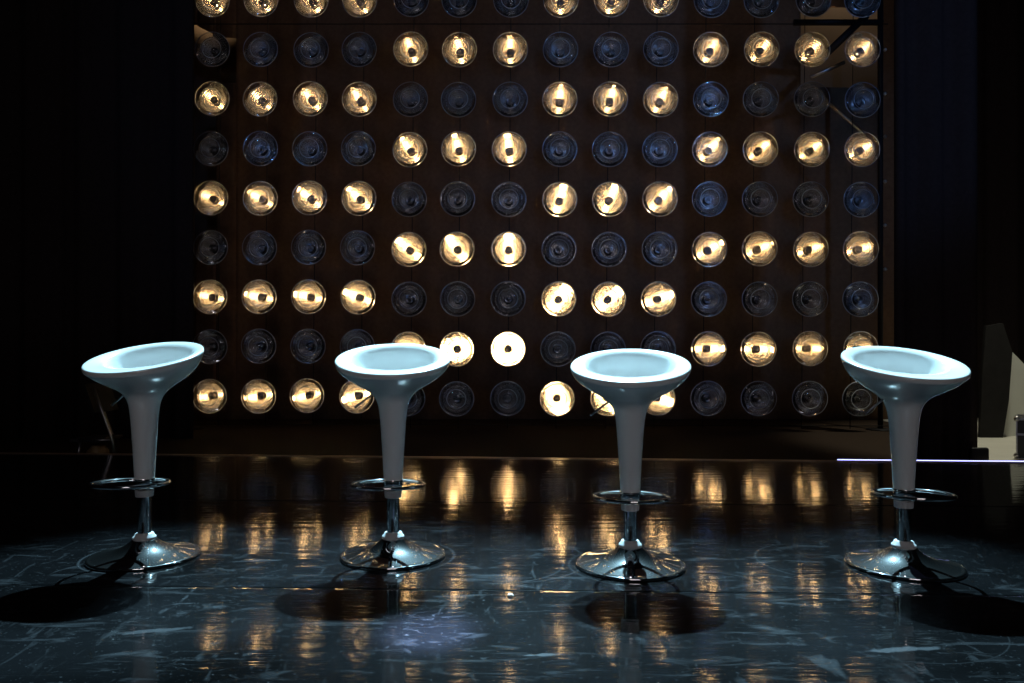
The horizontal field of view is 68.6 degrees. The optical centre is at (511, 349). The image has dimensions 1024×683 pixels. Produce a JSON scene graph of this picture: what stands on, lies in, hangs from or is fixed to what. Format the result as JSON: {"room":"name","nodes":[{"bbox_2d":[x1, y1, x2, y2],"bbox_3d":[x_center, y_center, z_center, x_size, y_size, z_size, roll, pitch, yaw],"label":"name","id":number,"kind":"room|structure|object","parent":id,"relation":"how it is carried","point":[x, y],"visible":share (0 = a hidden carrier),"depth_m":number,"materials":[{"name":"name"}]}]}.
{"room":"studio","nodes":[
{"label":"studio","id":0,"kind":"room"},
{"bbox_2d":[0,454,1023,682],"bbox_3d":[-0.008,0.870,3.393,14.164,0.152,4.740,0,0,2],"label":"floor","id":1,"kind":"structure","parent":0,"point":[49,633],"depth_m":2.60,"materials":[{"name":"tile"}]},
{"bbox_2d":[81,342,203,571],"bbox_3d":[-1.413,0.380,2.870,0.428,0.826,0.430,0,0,13],"label":"bar stool","id":2,"kind":"object","parent":1,"relation":"on","point":[143,374],"visible":1,"depth_m":2.84,"materials":[{"name":"white plastic"}]},
{"bbox_2d":[335,343,449,570],"bbox_3d":[-0.458,0.384,2.884,0.438,0.819,0.430,0,0,-3],"label":"bar stool","id":3,"kind":"object","parent":1,"relation":"on","point":[392,374],"visible":1,"depth_m":2.85,"materials":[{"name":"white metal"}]},
{"bbox_2d":[0,452,1023,462],"bbox_3d":[0.000,0.792,5.521,14.031,0.007,0.026,0,0,4],"label":"trim","id":4,"kind":"structure","parent":1,"relation":"on","point":[0,452],"depth_m":5.51,"materials":[{"name":"metal"}]},
{"bbox_2d":[570,349,690,580],"bbox_3d":[0.435,0.395,2.759,0.438,0.797,0.430,0,0,9],"label":"bar stool","id":5,"kind":"object","parent":1,"relation":"on","point":[630,380],"visible":1,"depth_m":2.73,"materials":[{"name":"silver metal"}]},
{"bbox_2d":[841,346,970,581],"bbox_3d":[1.444,0.389,2.753,0.428,0.808,0.427,0,0,-4],"label":"bar stool","id":6,"kind":"object","parent":1,"relation":"on","point":[904,379],"visible":1,"depth_m":2.72,"materials":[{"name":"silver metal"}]},
{"bbox_2d":[0,419,1023,460],"bbox_3d":[0.000,0.994,5.000,24.000,0.104,16.000,0,0,0],"label":"platform","id":7,"kind":"structure","parent":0,"point":[669,442],"depth_m":7.84,"materials":[{"name":"black"}]},
{"bbox_2d":[69,383,122,452],"bbox_3d":[-3.540,0.611,6.380,0.581,0.658,0.434,0,0,0],"label":"folding chair","id":8,"kind":"object","parent":7,"relation":"on","point":[100,398],"visible":0.82,"depth_m":6.26,"materials":[{"name":"plastic"}]},
{"bbox_2d":[0,0,192,438],"bbox_3d":[-6.196,-2.732,7.995,5.608,7.345,0.140,0,0,0],"label":"drape","id":9,"kind":"object","parent":7,"relation":"on","point":[96,96],"visible":0.84,"depth_m":8.00,"materials":[{"name":"black fabric"}]},
{"bbox_2d":[193,0,888,430],"bbox_3d":[0.253,-1.929,8.947,8.537,5.749,0.325,0,0,1],"label":"metal frame","id":10,"kind":"object","parent":7,"relation":"on","point":[854,24],"visible":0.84,"depth_m":8.88,"materials":[{"name":"black paint"}]},
{"bbox_2d":[195,81,229,115],"bbox_3d":[-3.483,-2.921,8.817,0.409,0.409,0.276,0,0,0],"label":"lamp","id":11,"kind":"object","parent":10,"relation":"attached to","point":[215,98],"visible":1,"depth_m":8.77,"materials":[{"name":"gold"}]},
{"bbox_2d":[241,329,275,363],"bbox_3d":[-2.942,-0.045,8.808,0.409,0.409,0.276,0,0,-1],"label":"lamp","id":12,"kind":"object","parent":10,"relation":"attached to","point":[260,344],"visible":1,"depth_m":8.76,"materials":[{"name":"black glass"}]},
{"bbox_2d":[241,379,275,413],"bbox_3d":[-2.941,0.537,8.808,0.409,0.409,0.276,0,0,0],"label":"lamp","id":13,"kind":"object","parent":10,"relation":"attached to","point":[260,394],"visible":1,"depth_m":8.76,"materials":[{"name":"gold"}]},
{"bbox_2d":[241,279,276,313],"bbox_3d":[-2.936,-0.618,8.808,0.409,0.409,0.276,0,0,0],"label":"lamp","id":14,"kind":"object","parent":10,"relation":"attached to","point":[261,297],"visible":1,"depth_m":8.76,"materials":[{"name":"gold metal"}]},
{"bbox_2d":[242,230,276,264],"bbox_3d":[-2.929,-1.186,8.807,0.409,0.409,0.276,0,0,1],"label":"lamp","id":15,"kind":"object","parent":10,"relation":"attached to","point":[262,246],"visible":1,"depth_m":8.76,"materials":[{"name":"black glass"}]},
{"bbox_2d":[243,181,277,215],"bbox_3d":[-2.922,-1.760,8.807,0.409,0.409,0.276,0,0,0],"label":"lamp","id":16,"kind":"object","parent":10,"relation":"attached to","point":[262,199],"visible":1,"depth_m":8.76,"materials":[{"name":"gold metal"}]},
{"bbox_2d":[243,131,277,165],"bbox_3d":[-2.921,-2.338,8.807,0.409,0.409,0.276,0,0,0],"label":"lamp","id":17,"kind":"object","parent":10,"relation":"attached to","point":[262,149],"visible":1,"depth_m":8.76,"materials":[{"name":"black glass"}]},
{"bbox_2d":[290,378,323,412],"bbox_3d":[-2.372,0.530,8.798,0.409,0.409,0.276,0,0,3],"label":"lamp","id":18,"kind":"object","parent":10,"relation":"attached to","point":[308,393],"visible":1,"depth_m":8.75,"materials":[{"name":"gold"}]},
{"bbox_2d":[290,329,325,363],"bbox_3d":[-2.365,-0.043,8.798,0.409,0.409,0.276,0,0,0],"label":"lamp","id":19,"kind":"object","parent":10,"relation":"attached to","point":[309,346],"visible":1,"depth_m":8.74,"materials":[{"name":"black glass"}]},
{"bbox_2d":[291,279,325,313],"bbox_3d":[-2.357,-0.617,8.798,0.409,0.409,0.276,0,0,1],"label":"lamp","id":20,"kind":"object","parent":10,"relation":"attached to","point":[309,297],"visible":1,"depth_m":8.75,"materials":[{"name":"gold metal"}]},
{"bbox_2d":[291,230,325,264],"bbox_3d":[-2.356,-1.191,8.798,0.409,0.409,0.276,0,0,1],"label":"lamp","id":21,"kind":"object","parent":10,"relation":"attached to","point":[310,247],"visible":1,"depth_m":8.75,"materials":[{"name":"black glass"}]},
{"bbox_2d":[292,180,326,214],"bbox_3d":[-2.350,-1.764,8.798,0.409,0.409,0.276,0,0,0],"label":"lamp","id":22,"kind":"object","parent":10,"relation":"attached to","point":[311,199],"visible":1,"depth_m":8.75,"materials":[{"name":"gold metal"}]},
{"bbox_2d":[292,131,326,165],"bbox_3d":[-2.346,-2.333,8.797,0.409,0.409,0.276,0,0,0],"label":"lamp","id":23,"kind":"object","parent":10,"relation":"attached to","point":[311,150],"visible":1,"depth_m":8.75,"materials":[{"name":"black glass"}]},
{"bbox_2d":[293,81,327,115],"bbox_3d":[-2.337,-2.913,8.797,0.409,0.409,0.276,0,0,1],"label":"lamp","id":24,"kind":"object","parent":10,"relation":"attached to","point":[312,99],"visible":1,"depth_m":8.75,"materials":[{"name":"gold"}]},
{"bbox_2d":[293,32,328,67],"bbox_3d":[-2.330,-3.479,8.797,0.409,0.409,0.276,0,0,0],"label":"lamp","id":25,"kind":"object","parent":10,"relation":"attached to","point":[313,51],"visible":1,"depth_m":8.75,"materials":[{"name":"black glass"}]},
{"bbox_2d":[340,230,374,264],"bbox_3d":[-1.784,-1.184,8.788,0.409,0.409,0.276,0,0,2],"label":"lamp","id":26,"kind":"object","parent":10,"relation":"attached to","point":[358,248],"visible":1,"depth_m":8.74,"materials":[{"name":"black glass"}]},
{"bbox_2d":[340,280,375,314],"bbox_3d":[-1.781,-0.612,8.788,0.409,0.409,0.276,0,0,1],"label":"lamp","id":27,"kind":"object","parent":10,"relation":"attached to","point":[358,297],"visible":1,"depth_m":8.73,"materials":[{"name":"gold metal"}]},
{"bbox_2d":[341,131,375,165],"bbox_3d":[-1.775,-2.333,8.788,0.409,0.409,0.276,0,0,2],"label":"lamp","id":28,"kind":"object","parent":10,"relation":"attached to","point":[360,149],"visible":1,"depth_m":8.74,"materials":[{"name":"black glass"}]},
{"bbox_2d":[341,181,376,215],"bbox_3d":[-1.772,-1.756,8.788,0.409,0.409,0.276,0,0,1],"label":"lamp","id":29,"kind":"object","parent":10,"relation":"attached to","point":[359,199],"visible":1,"depth_m":8.73,"materials":[{"name":"gold"}]},
{"bbox_2d":[342,82,376,116],"bbox_3d":[-1.767,-2.904,8.788,0.409,0.409,0.276,0,0,1],"label":"lamp","id":30,"kind":"object","parent":10,"relation":"attached to","point":[360,101],"visible":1,"depth_m":8.74,"materials":[{"name":"gold"}]},
{"bbox_2d":[391,232,425,266],"bbox_3d":[-1.191,-1.164,8.777,0.409,0.409,0.276,0,0,1],"label":"lamp","id":31,"kind":"object","parent":10,"relation":"attached to","point":[409,249],"visible":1,"depth_m":8.72,"materials":[{"name":"gold metal"}]},
{"bbox_2d":[391,281,426,316],"bbox_3d":[-1.191,-0.588,8.778,0.409,0.409,0.276,0,0,0],"label":"lamp","id":32,"kind":"object","parent":10,"relation":"attached to","point":[409,299],"visible":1,"depth_m":8.72,"materials":[{"name":"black glass"}]},
{"bbox_2d":[391,182,426,216],"bbox_3d":[-1.189,-1.743,8.777,0.409,0.409,0.276,0,0,1],"label":"lamp","id":33,"kind":"object","parent":10,"relation":"attached to","point":[410,199],"visible":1,"depth_m":8.72,"materials":[{"name":"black glass"}]},
{"bbox_2d":[392,132,426,166],"bbox_3d":[-1.178,-2.317,8.777,0.409,0.409,0.276,0,0,3],"label":"lamp","id":34,"kind":"object","parent":10,"relation":"attached to","point":[410,150],"visible":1,"depth_m":8.72,"materials":[{"name":"gold"}]},
{"bbox_2d":[393,82,427,116],"bbox_3d":[-1.173,-2.901,8.777,0.409,0.409,0.276,0,0,2],"label":"lamp","id":35,"kind":"object","parent":10,"relation":"attached to","point":[411,101],"visible":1,"depth_m":8.73,"materials":[{"name":"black glass"}]},
{"bbox_2d":[393,31,427,66],"bbox_3d":[-1.170,-3.480,8.777,0.409,0.409,0.276,0,0,1],"label":"lamp","id":36,"kind":"object","parent":10,"relation":"attached to","point":[411,51],"visible":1,"depth_m":8.73,"materials":[{"name":"gold"}]},
{"bbox_2d":[439,381,473,416],"bbox_3d":[-0.638,0.565,8.768,0.409,0.409,0.276,0,0,1],"label":"lamp","id":37,"kind":"object","parent":10,"relation":"attached to","point":[456,398],"visible":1,"depth_m":8.71,"materials":[{"name":"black glass"}]},
{"bbox_2d":[439,332,473,366],"bbox_3d":[-0.641,-0.008,8.768,0.409,0.409,0.276,0,0,-1],"label":"lamp","id":38,"kind":"object","parent":10,"relation":"attached to","point":[459,346],"visible":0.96,"depth_m":8.72,"materials":[{"name":"grey"}]},
{"bbox_2d":[439,231,474,266],"bbox_3d":[-0.633,-1.167,8.768,0.409,0.409,0.276,0,0,2],"label":"lamp","id":39,"kind":"object","parent":10,"relation":"attached to","point":[456,249],"visible":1,"depth_m":8.71,"materials":[{"name":"gold"}]},
{"bbox_2d":[440,281,474,316],"bbox_3d":[-0.629,-0.591,8.768,0.409,0.409,0.276,0,0,0],"label":"lamp","id":40,"kind":"object","parent":10,"relation":"attached to","point":[457,298],"visible":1,"depth_m":8.71,"materials":[{"name":"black glass"}]},
{"bbox_2d":[440,181,474,216],"bbox_3d":[-0.628,-1.746,8.768,0.409,0.409,0.276,0,0,1],"label":"lamp","id":41,"kind":"object","parent":10,"relation":"attached to","point":[457,199],"visible":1,"depth_m":8.71,"materials":[{"name":"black glass"}]},
{"bbox_2d":[441,131,475,165],"bbox_3d":[-0.616,-2.325,8.768,0.409,0.409,0.276,0,0,1],"label":"lamp","id":42,"kind":"object","parent":10,"relation":"attached to","point":[459,149],"visible":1,"depth_m":8.72,"materials":[{"name":"gold metal"}]},
{"bbox_2d":[441,82,475,116],"bbox_3d":[-0.617,-2.892,8.768,0.409,0.409,0.276,0,0,1],"label":"lamp","id":43,"kind":"object","parent":10,"relation":"attached to","point":[460,101],"visible":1,"depth_m":8.72,"materials":[{"name":"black glass"}]},
{"bbox_2d":[442,32,476,66],"bbox_3d":[-0.605,-3.469,8.768,0.409,0.409,0.276,0,0,1],"label":"lamp","id":44,"kind":"object","parent":10,"relation":"attached to","point":[460,51],"visible":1,"depth_m":8.72,"materials":[{"name":"gold"}]},
{"bbox_2d":[490,381,524,415],"bbox_3d":[-0.050,0.561,8.758,0.409,0.409,0.276,0,0,1],"label":"lamp","id":45,"kind":"object","parent":10,"relation":"attached to","point":[507,398],"visible":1,"depth_m":8.70,"materials":[{"name":"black glass"}]},
{"bbox_2d":[490,331,525,366],"bbox_3d":[-0.046,-0.012,8.758,0.409,0.409,0.276,0,0,0],"label":"lamp","id":46,"kind":"object","parent":10,"relation":"attached to","point":[507,348],"visible":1,"depth_m":8.70,"materials":[{"name":"grey"}]},
{"bbox_2d":[490,281,525,315],"bbox_3d":[-0.042,-0.592,8.758,0.409,0.409,0.276,0,0,1],"label":"lamp","id":47,"kind":"object","parent":10,"relation":"attached to","point":[508,298],"visible":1,"depth_m":8.70,"materials":[{"name":"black glass"}]},
{"bbox_2d":[491,231,525,266],"bbox_3d":[-0.039,-1.164,8.758,0.409,0.409,0.277,0,0,0],"label":"lamp","id":48,"kind":"object","parent":10,"relation":"attached to","point":[508,249],"visible":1,"depth_m":8.70,"materials":[{"name":"gold"}]},
{"bbox_2d":[491,182,526,216],"bbox_3d":[-0.036,-1.738,8.758,0.409,0.409,0.276,0,0,0],"label":"lamp","id":49,"kind":"object","parent":10,"relation":"attached to","point":[508,200],"visible":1,"depth_m":8.70,"materials":[{"name":"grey glass"}]},
{"bbox_2d":[491,132,526,166],"bbox_3d":[-0.030,-2.318,8.758,0.409,0.409,0.276,0,0,2],"label":"lamp","id":50,"kind":"object","parent":10,"relation":"attached to","point":[508,150],"visible":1,"depth_m":8.70,"materials":[{"name":"gold"}]},
{"bbox_2d":[492,82,527,116],"bbox_3d":[-0.021,-2.892,8.758,0.409,0.409,0.276,0,0,1],"label":"lamp","id":51,"kind":"object","parent":10,"relation":"attached to","point":[507,101],"visible":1,"depth_m":8.71,"materials":[{"name":"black glass"}]},
{"bbox_2d":[493,32,527,66],"bbox_3d":[-0.018,-3.467,8.757,0.409,0.409,0.276,0,0,1],"label":"lamp","id":52,"kind":"object","parent":10,"relation":"attached to","point":[508,51],"visible":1,"depth_m":8.71,"materials":[{"name":"gold"}]},
{"bbox_2d":[539,381,574,416],"bbox_3d":[0.524,0.563,8.748,0.409,0.409,0.276,0,0,2],"label":"lamp","id":53,"kind":"object","parent":10,"relation":"attached to","point":[557,398],"visible":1,"depth_m":8.69,"materials":[{"name":"gold"}]},
{"bbox_2d":[540,331,575,366],"bbox_3d":[0.531,-0.009,8.748,0.409,0.409,0.276,0,0,1],"label":"lamp","id":54,"kind":"object","parent":10,"relation":"attached to","point":[557,349],"visible":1,"depth_m":8.69,"materials":[{"name":"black glass"}]},
{"bbox_2d":[541,231,576,266],"bbox_3d":[0.544,-1.162,8.748,0.409,0.409,0.276,0,0,1],"label":"lamp","id":55,"kind":"object","parent":10,"relation":"attached to","point":[558,249],"visible":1,"depth_m":8.69,"materials":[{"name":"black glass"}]},
{"bbox_2d":[541,281,576,316],"bbox_3d":[0.540,-0.589,8.748,0.409,0.409,0.276,0,0,0],"label":"lamp","id":56,"kind":"object","parent":10,"relation":"attached to","point":[558,298],"visible":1,"depth_m":8.69,"materials":[{"name":"gold"}]},
{"bbox_2d":[542,182,576,216],"bbox_3d":[0.551,-1.734,8.748,0.409,0.409,0.276,0,0,0],"label":"lamp","id":57,"kind":"object","parent":10,"relation":"attached to","point":[558,199],"visible":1,"depth_m":8.69,"materials":[{"name":"gold metal"}]},
{"bbox_2d":[542,131,576,166],"bbox_3d":[0.549,-2.316,8.748,0.409,0.409,0.276,0,0,-1],"label":"lamp","id":58,"kind":"object","parent":10,"relation":"attached to","point":[559,150],"visible":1,"depth_m":8.69,"materials":[{"name":"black glass"}]},
{"bbox_2d":[542,82,577,116],"bbox_3d":[0.554,-2.887,8.748,0.409,0.409,0.276,0,0,2],"label":"lamp","id":59,"kind":"object","parent":10,"relation":"attached to","point":[557,101],"visible":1,"depth_m":8.70,"materials":[{"name":"gold"}]},
{"bbox_2d":[543,32,577,66],"bbox_3d":[0.561,-3.464,8.747,0.409,0.409,0.276,0,0,1],"label":"lamp","id":60,"kind":"object","parent":10,"relation":"attached to","point":[558,51],"visible":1,"depth_m":8.70,"materials":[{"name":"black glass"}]},
{"bbox_2d":[591,282,625,316],"bbox_3d":[1.115,-0.584,8.738,0.409,0.409,0.276,0,0,2],"label":"lamp","id":61,"kind":"object","parent":10,"relation":"attached to","point":[608,299],"visible":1,"depth_m":8.68,"materials":[{"name":"gold"}]},
{"bbox_2d":[591,232,626,266],"bbox_3d":[1.122,-1.159,8.738,0.409,0.409,0.276,0,0,2],"label":"lamp","id":62,"kind":"object","parent":10,"relation":"attached to","point":[608,249],"visible":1,"depth_m":8.68,"materials":[{"name":"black glass"}]},
{"bbox_2d":[592,181,627,216],"bbox_3d":[1.129,-1.736,8.738,0.409,0.409,0.276,0,0,2],"label":"lamp","id":63,"kind":"object","parent":10,"relation":"attached to","point":[608,199],"visible":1,"depth_m":8.68,"materials":[{"name":"gold metal"}]},
{"bbox_2d":[592,132,627,166],"bbox_3d":[1.128,-2.312,8.738,0.409,0.409,0.276,0,0,2],"label":"lamp","id":64,"kind":"object","parent":10,"relation":"attached to","point":[609,150],"visible":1,"depth_m":8.69,"materials":[{"name":"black glass"}]},
{"bbox_2d":[593,81,627,116],"bbox_3d":[1.136,-2.889,8.738,0.409,0.409,0.277,0,0,2],"label":"lamp","id":65,"kind":"object","parent":10,"relation":"attached to","point":[609,101],"visible":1,"depth_m":8.69,"materials":[{"name":"gold"}]},
{"bbox_2d":[593,32,628,66],"bbox_3d":[1.145,-3.459,8.737,0.409,0.409,0.276,0,0,2],"label":"lamp","id":66,"kind":"object","parent":10,"relation":"attached to","point":[609,51],"visible":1,"depth_m":8.69,"materials":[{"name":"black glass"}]},
{"bbox_2d":[641,281,675,316],"bbox_3d":[1.687,-0.587,8.728,0.409,0.409,0.276,0,0,1],"label":"lamp","id":67,"kind":"object","parent":10,"relation":"attached to","point":[658,297],"visible":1,"depth_m":8.67,"materials":[{"name":"gold metal"}]},
{"bbox_2d":[642,231,676,266],"bbox_3d":[1.699,-1.161,8.728,0.409,0.409,0.276,0,0,1],"label":"lamp","id":68,"kind":"object","parent":10,"relation":"attached to","point":[658,249],"visible":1,"depth_m":8.67,"materials":[{"name":"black glass"}]},
{"bbox_2d":[642,181,677,216],"bbox_3d":[1.704,-1.738,8.728,0.409,0.409,0.276,0,0,0],"label":"lamp","id":69,"kind":"object","parent":10,"relation":"attached to","point":[659,199],"visible":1,"depth_m":8.67,"materials":[{"name":"gold"}]},
{"bbox_2d":[642,132,677,166],"bbox_3d":[1.704,-2.308,8.728,0.409,0.409,0.276,0,0,2],"label":"lamp","id":70,"kind":"object","parent":10,"relation":"attached to","point":[659,150],"visible":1,"depth_m":8.68,"materials":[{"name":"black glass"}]},
{"bbox_2d":[643,31,678,66],"bbox_3d":[1.714,-3.461,8.728,0.409,0.409,0.276,0,0,1],"label":"lamp","id":71,"kind":"object","parent":10,"relation":"attached to","point":[659,51],"visible":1,"depth_m":8.68,"materials":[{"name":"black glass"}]},
{"bbox_2d":[643,82,678,116],"bbox_3d":[1.712,-2.881,8.728,0.409,0.409,0.277,0,0,2],"label":"lamp","id":72,"kind":"object","parent":10,"relation":"attached to","point":[658,101],"visible":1,"depth_m":8.68,"materials":[{"name":"gold"}]},
{"bbox_2d":[690,381,725,415],"bbox_3d":[2.256,0.557,8.718,0.409,0.409,0.276,0,0,1],"label":"lamp","id":73,"kind":"object","parent":10,"relation":"attached to","point":[707,397],"visible":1,"depth_m":8.66,"materials":[{"name":"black glass"}]},
{"bbox_2d":[691,281,726,316],"bbox_3d":[2.264,-0.585,8.718,0.409,0.409,0.276,0,0,2],"label":"lamp","id":74,"kind":"object","parent":10,"relation":"attached to","point":[707,298],"visible":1,"depth_m":8.66,"materials":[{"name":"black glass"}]},
{"bbox_2d":[691,331,726,366],"bbox_3d":[2.261,-0.013,8.718,0.409,0.409,0.276,0,0,0],"label":"lamp","id":75,"kind":"object","parent":10,"relation":"attached to","point":[707,348],"visible":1,"depth_m":8.66,"materials":[{"name":"gold"}]},
{"bbox_2d":[692,232,726,266],"bbox_3d":[2.270,-1.155,8.718,0.409,0.409,0.276,0,0,1],"label":"lamp","id":76,"kind":"object","parent":10,"relation":"attached to","point":[708,249],"visible":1,"depth_m":8.67,"materials":[{"name":"gold metal"}]},
{"bbox_2d":[692,181,726,216],"bbox_3d":[2.271,-1.736,8.718,0.409,0.409,0.276,0,0,0],"label":"lamp","id":77,"kind":"object","parent":10,"relation":"attached to","point":[707,200],"visible":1,"depth_m":8.67,"materials":[{"name":"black glass"}]},
{"bbox_2d":[692,132,727,166],"bbox_3d":[2.274,-2.306,8.718,0.409,0.409,0.276,0,0,1],"label":"lamp","id":78,"kind":"object","parent":10,"relation":"attached to","point":[707,150],"visible":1,"depth_m":8.67,"materials":[{"name":"gold"}]},
{"bbox_2d":[693,81,728,116],"bbox_3d":[2.286,-2.881,8.718,0.409,0.409,0.276,0,0,1],"label":"lamp","id":79,"kind":"object","parent":10,"relation":"attached to","point":[708,100],"visible":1,"depth_m":8.67,"materials":[{"name":"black glass"}]},
{"bbox_2d":[693,32,728,66],"bbox_3d":[2.287,-3.452,8.718,0.409,0.409,0.276,0,0,2],"label":"lamp","id":80,"kind":"object","parent":10,"relation":"attached to","point":[708,51],"visible":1,"depth_m":8.67,"materials":[{"name":"gold"}]},
{"bbox_2d":[740,331,775,366],"bbox_3d":[2.831,-0.009,8.708,0.409,0.409,0.276,0,0,2],"label":"lamp","id":81,"kind":"object","parent":10,"relation":"attached to","point":[757,348],"visible":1,"depth_m":8.65,"materials":[{"name":"gold"}]},
{"bbox_2d":[741,381,776,415],"bbox_3d":[2.834,0.558,8.708,0.409,0.409,0.276,0,0,2],"label":"lamp","id":82,"kind":"object","parent":10,"relation":"attached to","point":[757,398],"visible":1,"depth_m":8.65,"materials":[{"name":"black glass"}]},
{"bbox_2d":[742,281,776,316],"bbox_3d":[2.842,-0.583,8.708,0.409,0.409,0.276,0,0,0],"label":"lamp","id":83,"kind":"object","parent":10,"relation":"attached to","point":[757,300],"visible":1,"depth_m":8.66,"materials":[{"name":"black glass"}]},
{"bbox_2d":[742,231,776,266],"bbox_3d":[2.842,-1.162,8.708,0.409,0.409,0.276,0,0,0],"label":"lamp","id":84,"kind":"object","parent":10,"relation":"attached to","point":[757,249],"visible":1,"depth_m":8.66,"materials":[{"name":"gold"}]},
{"bbox_2d":[742,181,777,216],"bbox_3d":[2.847,-1.732,8.708,0.409,0.409,0.276,0,0,1],"label":"lamp","id":85,"kind":"object","parent":10,"relation":"attached to","point":[757,199],"visible":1,"depth_m":8.66,"materials":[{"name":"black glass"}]},
{"bbox_2d":[743,131,777,166],"bbox_3d":[2.851,-2.304,8.708,0.409,0.409,0.276,0,0,0],"label":"lamp","id":86,"kind":"object","parent":10,"relation":"attached to","point":[758,151],"visible":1,"depth_m":8.66,"materials":[{"name":"gold metal"}]},
{"bbox_2d":[743,81,778,116],"bbox_3d":[2.857,-2.877,8.708,0.409,0.409,0.276,0,0,2],"label":"lamp","id":87,"kind":"object","parent":10,"relation":"attached to","point":[758,100],"visible":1,"depth_m":8.66,"materials":[{"name":"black glass"}]},
{"bbox_2d":[744,31,779,66],"bbox_3d":[2.865,-3.450,8.708,0.409,0.409,0.277,0,0,0],"label":"lamp","id":88,"kind":"object","parent":10,"relation":"attached to","point":[759,51],"visible":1,"depth_m":8.66,"materials":[{"name":"gold"}]},
{"bbox_2d":[792,281,827,316],"bbox_3d":[3.421,-0.584,8.698,0.409,0.409,0.277,0,0,2],"label":"lamp","id":89,"kind":"object","parent":10,"relation":"attached to","point":[807,298],"visible":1,"depth_m":8.65,"materials":[{"name":"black glass"}]},
{"bbox_2d":[792,381,827,415],"bbox_3d":[3.416,0.557,8.698,0.409,0.409,0.276,0,0,1],"label":"lamp","id":90,"kind":"object","parent":10,"relation":"attached to","point":[807,397],"visible":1,"depth_m":8.65,"materials":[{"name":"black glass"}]},
{"bbox_2d":[792,331,827,365],"bbox_3d":[3.418,-0.017,8.698,0.409,0.409,0.276,0,0,0],"label":"lamp","id":91,"kind":"object","parent":10,"relation":"attached to","point":[807,348],"visible":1,"depth_m":8.65,"materials":[{"name":"gold"}]},
{"bbox_2d":[793,181,828,216],"bbox_3d":[3.428,-1.728,8.698,0.409,0.409,0.276,0,0,2],"label":"lamp","id":92,"kind":"object","parent":10,"relation":"attached to","point":[808,200],"visible":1,"depth_m":8.65,"materials":[{"name":"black glass"}]},
{"bbox_2d":[793,232,828,266],"bbox_3d":[3.426,-1.153,8.698,0.408,0.408,0.276,0,0,1],"label":"lamp","id":93,"kind":"object","parent":10,"relation":"attached to","point":[808,250],"visible":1,"depth_m":8.65,"materials":[{"name":"gold"}]},
{"bbox_2d":[794,81,829,116],"bbox_3d":[3.442,-2.876,8.698,0.408,0.408,0.276,0,0,2],"label":"lamp","id":94,"kind":"object","parent":10,"relation":"attached to","point":[809,100],"visible":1,"depth_m":8.65,"materials":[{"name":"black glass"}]},
{"bbox_2d":[794,132,829,166],"bbox_3d":[3.440,-2.299,8.698,0.419,0.419,0.277,-1,0,1],"label":"lamp","id":95,"kind":"object","parent":10,"relation":"attached to","point":[809,150],"visible":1,"depth_m":8.65,"materials":[{"name":"gold"}]},
{"bbox_2d":[794,32,829,66],"bbox_3d":[3.444,-3.444,8.698,0.409,0.409,0.276,0,0,1],"label":"lamp","id":96,"kind":"object","parent":10,"relation":"attached to","point":[810,51],"visible":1,"depth_m":8.65,"materials":[{"name":"gold"}]},
{"bbox_2d":[842,281,878,316],"bbox_3d":[3.992,-0.582,8.688,0.409,0.409,0.276,0,0,2],"label":"lamp","id":97,"kind":"object","parent":10,"relation":"attached to","point":[857,298],"visible":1,"depth_m":8.64,"materials":[{"name":"clear glass"}]},
{"bbox_2d":[843,231,878,266],"bbox_3d":[3.995,-1.158,8.688,0.409,0.409,0.276,0,0,1],"label":"lamp","id":98,"kind":"object","parent":10,"relation":"attached to","point":[858,249],"visible":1,"depth_m":8.64,"materials":[{"name":"grey"}]},
{"bbox_2d":[843,182,878,216],"bbox_3d":[4.001,-1.723,8.688,0.409,0.409,0.276,0,0,1],"label":"lamp","id":99,"kind":"object","parent":10,"relation":"attached to","point":[858,200],"visible":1,"depth_m":8.64,"materials":[{"name":"clear glass"}]},
{"bbox_2d":[844,131,879,166],"bbox_3d":[4.011,-2.298,8.688,0.409,0.409,0.276,0,0,1],"label":"lamp","id":100,"kind":"object","parent":10,"relation":"attached to","point":[859,150],"visible":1,"depth_m":8.64,"materials":[{"name":"grey"}]},
{"bbox_2d":[845,82,880,117],"bbox_3d":[4.015,-2.863,8.688,0.409,0.409,0.277,0,0,0],"label":"lamp","id":101,"kind":"object","parent":10,"relation":"attached to","point":[859,100],"visible":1,"depth_m":8.64,"materials":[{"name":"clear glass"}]},
{"bbox_2d":[845,32,880,66],"bbox_3d":[4.016,-3.441,8.688,0.409,0.409,0.276,0,0,1],"label":"lamp","id":102,"kind":"object","parent":10,"relation":"attached to","point":[859,50],"visible":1,"depth_m":8.64,"materials":[{"name":"grey"}]},
{"bbox_2d":[194,0,893,419],"bbox_3d":[0.251,-2.932,10.197,10.701,7.745,0.092,0,0,0],"label":"wall panel","id":103,"kind":"object","parent":7,"relation":"on","point":[384,124],"visible":0.53,"depth_m":10.19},
{"bbox_2d":[894,0,977,459],"bbox_3d":[3.576,-2.332,6.342,0.711,6.545,0.128,0,0,0],"label":"drape","id":104,"kind":"object","parent":7,"relation":"on","point":[936,271],"visible":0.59,"depth_m":6.33,"materials":[{"name":"black fabric"}]},
{"bbox_2d":[978,323,1011,437],"bbox_3d":[5.198,0.325,8.070,0.349,1.230,0.040,0,0,0],"label":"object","id":105,"kind":"object","parent":7,"relation":"on","point":[996,357],"visible":0.96,"depth_m":8.05,"materials":[{"name":"grey fabric"}]},
{"bbox_2d":[1003,352,1023,435],"bbox_3d":[5.816,0.481,8.215,0.896,0.919,0.030,0,0,0],"label":"board","id":106,"kind":"object","parent":7,"relation":"on","point":[1016,395],"visible":0.57,"depth_m":8.20,"materials":[{"name":"beige"}]},
{"bbox_2d":[194,7,876,235],"bbox_3d":[0.000,-3.129,11.700,22.000,8.150,0.200,0,0,0],"label":"wall","id":107,"kind":"structure","parent":0,"point":[841,76],"depth_m":11.60,"materials":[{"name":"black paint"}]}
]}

